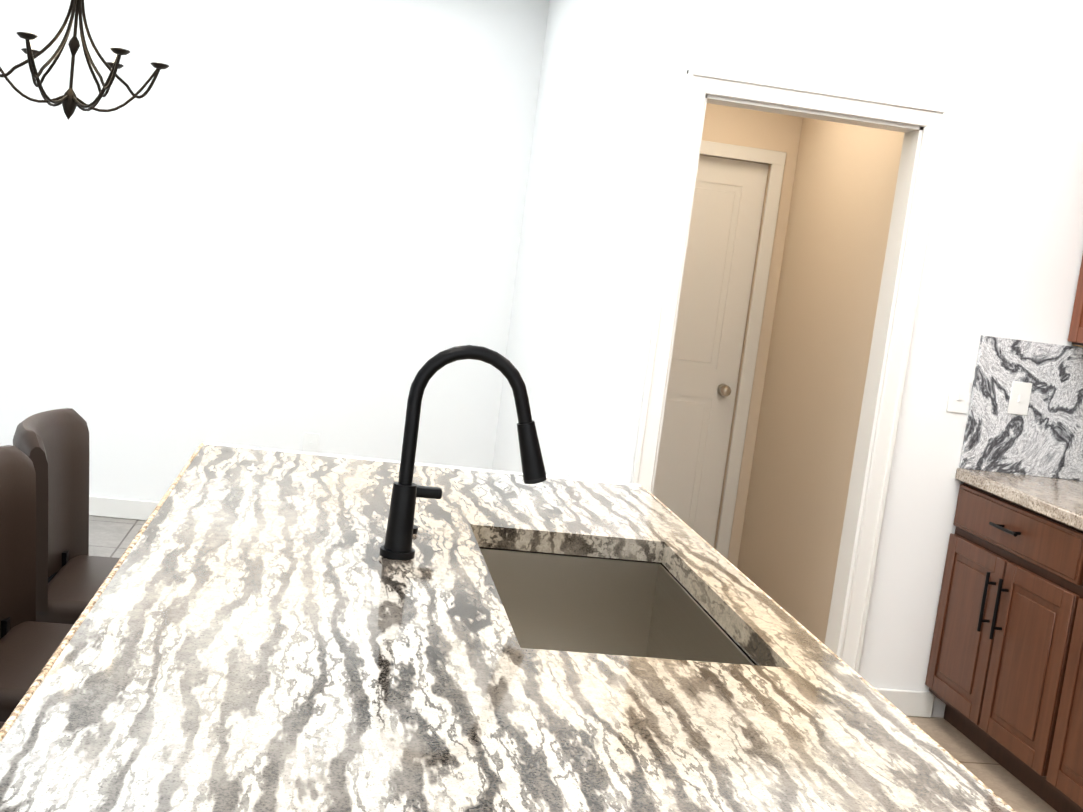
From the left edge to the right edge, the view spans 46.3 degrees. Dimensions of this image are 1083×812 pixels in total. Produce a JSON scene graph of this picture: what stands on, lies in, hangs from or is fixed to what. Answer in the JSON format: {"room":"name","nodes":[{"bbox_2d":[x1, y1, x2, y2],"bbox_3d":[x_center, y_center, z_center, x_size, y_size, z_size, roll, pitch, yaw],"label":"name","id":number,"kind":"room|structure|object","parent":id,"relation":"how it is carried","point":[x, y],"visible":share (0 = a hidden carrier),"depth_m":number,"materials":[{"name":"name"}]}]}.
{"room":"kitchen","nodes":[
{"label":"kitchen","id":0,"kind":"room"},
{"bbox_2d":[0,0,548,501],"bbox_3d":[-1.991,-0.809,5.894,3.780,2.670,0.120,6,7,-9],"label":"wall","id":1,"kind":"structure","parent":0,"point":[278,224],"depth_m":5.92,"materials":[{"name":"white paint"}]},
{"bbox_2d":[89,496,158,520],"bbox_3d":[-1.959,0.489,6.008,3.410,0.095,0.018,6,7,-9],"label":"baseboard","id":2,"kind":"structure","parent":1,"relation":"attached to","point":[99,506],"depth_m":6.00,"materials":[{"name":"white"}]},
{"bbox_2d":[492,0,622,476],"bbox_3d":[0.098,-0.469,5.252,0.180,2.670,1.850,6,7,-9],"label":"wall","id":3,"kind":"structure","parent":0,"point":[571,118],"depth_m":5.01,"materials":[{"name":"white paint"}]},
{"bbox_2d":[89,516,1056,811],"bbox_3d":[-2.742,0.894,2.454,10.700,0.060,12.800,6,7,-9],"label":"floor","id":4,"kind":"structure","parent":0,"point":[111,536],"depth_m":4.36,"materials":[{"name":"tile"}]},
{"bbox_2d":[0,445,73,721],"bbox_3d":[-0.867,0.610,2.310,0.479,1.001,0.410,6,7,-9],"label":"stool","id":5,"kind":"object","parent":4,"relation":"on","point":[29,644],"visible":0.46,"depth_m":2.38,"materials":[{"name":"brown leather"}]},
{"bbox_2d":[13,408,119,623],"bbox_3d":[-0.943,0.540,2.809,0.479,1.001,0.410,6,7,-9],"label":"stool","id":6,"kind":"object","parent":4,"relation":"on","point":[71,573],"visible":0.44,"depth_m":2.81,"materials":[{"name":"brown leather"}]},
{"bbox_2d":[0,442,1015,811],"bbox_3d":[-0.157,0.761,2.122,1.156,0.920,2.360,6,7,-9],"label":"kitchen island","id":7,"kind":"object","parent":4,"relation":"on","point":[262,630],"visible":1,"depth_m":1.68,"materials":[{"name":"stone"}]},
{"bbox_2d":[413,485,441,533],"bbox_3d":[-0.237,0.199,2.445,0.082,0.090,0.044,6,7,-9],"label":"soap dispenser","id":8,"kind":"object","parent":7,"relation":"on","point":[430,492],"visible":0.4,"depth_m":2.43,"materials":[{"name":"black metal"}]},
{"bbox_2d":[380,345,546,559],"bbox_3d":[-0.131,0.081,2.287,0.281,0.387,0.143,6,7,-9],"label":"faucet","id":9,"kind":"object","parent":7,"relation":"on","point":[397,545],"visible":1,"depth_m":2.23,"materials":[{"name":"black metal"}]},
{"bbox_2d":[925,482,1068,780],"bbox_3d":[1.809,0.787,4.167,0.666,0.876,0.876,6,7,-9],"label":"base cabinet","id":10,"kind":"object","parent":4,"relation":"on","point":[1004,680],"depth_m":4.15,"materials":[{"name":"brown wood"}]},
{"bbox_2d":[1021,526,1082,811],"bbox_3d":[1.919,0.888,3.440,0.666,0.876,0.876,6,7,-9],"label":"base cabinet","id":11,"kind":"object","parent":4,"relation":"on","point":[1054,756],"depth_m":3.76,"materials":[{"name":"brown wood"}]},
{"bbox_2d":[955,335,1082,530],"bbox_3d":[2.121,0.337,2.547,0.677,0.622,4.022,6,7,-9],"label":"countertop","id":12,"kind":"structure","parent":11,"relation":"on","point":[1032,459],"depth_m":4.46,"materials":[{"name":"stone"}]},
{"bbox_2d":[1007,381,1031,414],"bbox_3d":[1.681,-0.027,4.454,0.075,0.115,0.011,6,7,-9],"label":"electrical outlet plate","id":13,"kind":"object","parent":12,"relation":"attached to","point":[1020,393],"depth_m":4.45,"materials":[{"name":"white plastic"}]},
{"bbox_2d":[700,103,903,643],"bbox_3d":[0.773,-0.390,5.308,1.180,2.670,1.740,6,7,-9],"label":"wall","id":14,"kind":"structure","parent":0,"point":[838,189],"depth_m":4.45,"materials":[{"name":"beige paint"}]},
{"bbox_2d":[653,155,768,547],"bbox_3d":[0.592,-0.191,6.086,0.754,2.024,0.104,6,7,-9],"label":"door leaf","id":15,"kind":"structure","parent":14,"relation":"in","point":[725,220],"depth_m":6.12,"materials":[{"name":"white wood"}]},
{"bbox_2d":[562,0,1082,717],"bbox_3d":[1.166,-0.237,4.440,2.060,2.670,0.120,6,7,-9],"label":"wall","id":16,"kind":"structure","parent":0,"point":[1002,80],"depth_m":4.32,"materials":[{"name":"white paint"}]},
{"bbox_2d":[631,69,948,672],"bbox_3d":[0.785,-0.009,4.400,0.912,2.136,0.147,6,7,-9],"label":"door frame","id":17,"kind":"structure","parent":16,"relation":"attached to","point":[922,127],"depth_m":4.27,"materials":[{"name":"white wood"}]},
{"bbox_2d":[875,688,934,717],"bbox_3d":[1.267,1.067,4.567,0.307,0.095,0.014,6,7,-9],"label":"baseboard","id":18,"kind":"structure","parent":16,"relation":"attached to","point":[911,703],"depth_m":4.57,"materials":[{"name":"white"}]},
{"bbox_2d":[946,379,970,413],"bbox_3d":[1.464,-0.033,4.445,0.075,0.115,0.012,6,7,-9],"label":"electrical outlet plate","id":19,"kind":"object","parent":16,"relation":"attached to","point":[959,392],"depth_m":4.45,"materials":[{"name":"white plastic"}]},
{"bbox_3d":[2.670,0.274,1.747,0.120,2.670,9.620,6,7,-9],"label":"wall","id":20,"kind":"structure","parent":0,"visible":0},
{"bbox_2d":[1068,256,1082,346],"bbox_3d":[2.142,-0.600,4.031,0.346,0.924,0.863,6,7,-9],"label":"upper cabinet","id":21,"kind":"object","parent":20,"relation":"attached to","point":[1075,337],"visible":1,"depth_m":4.40,"materials":[{"name":"brown wood"}]},
{"bbox_3d":[-2.403,-1.796,2.132,10.700,0.060,12.800,6,7,-9],"label":"ceiling","id":22,"kind":"structure","parent":0,"visible":0},
{"bbox_2d":[0,0,169,119],"bbox_3d":[-1.617,-1.469,4.430,0.639,0.929,0.622,6,7,-9],"label":"chandelier","id":23,"kind":"object","parent":22,"relation":"hanging from","point":[69,101],"visible":1,"depth_m":4.44,"materials":[{"name":"brown metal"}]}
]}

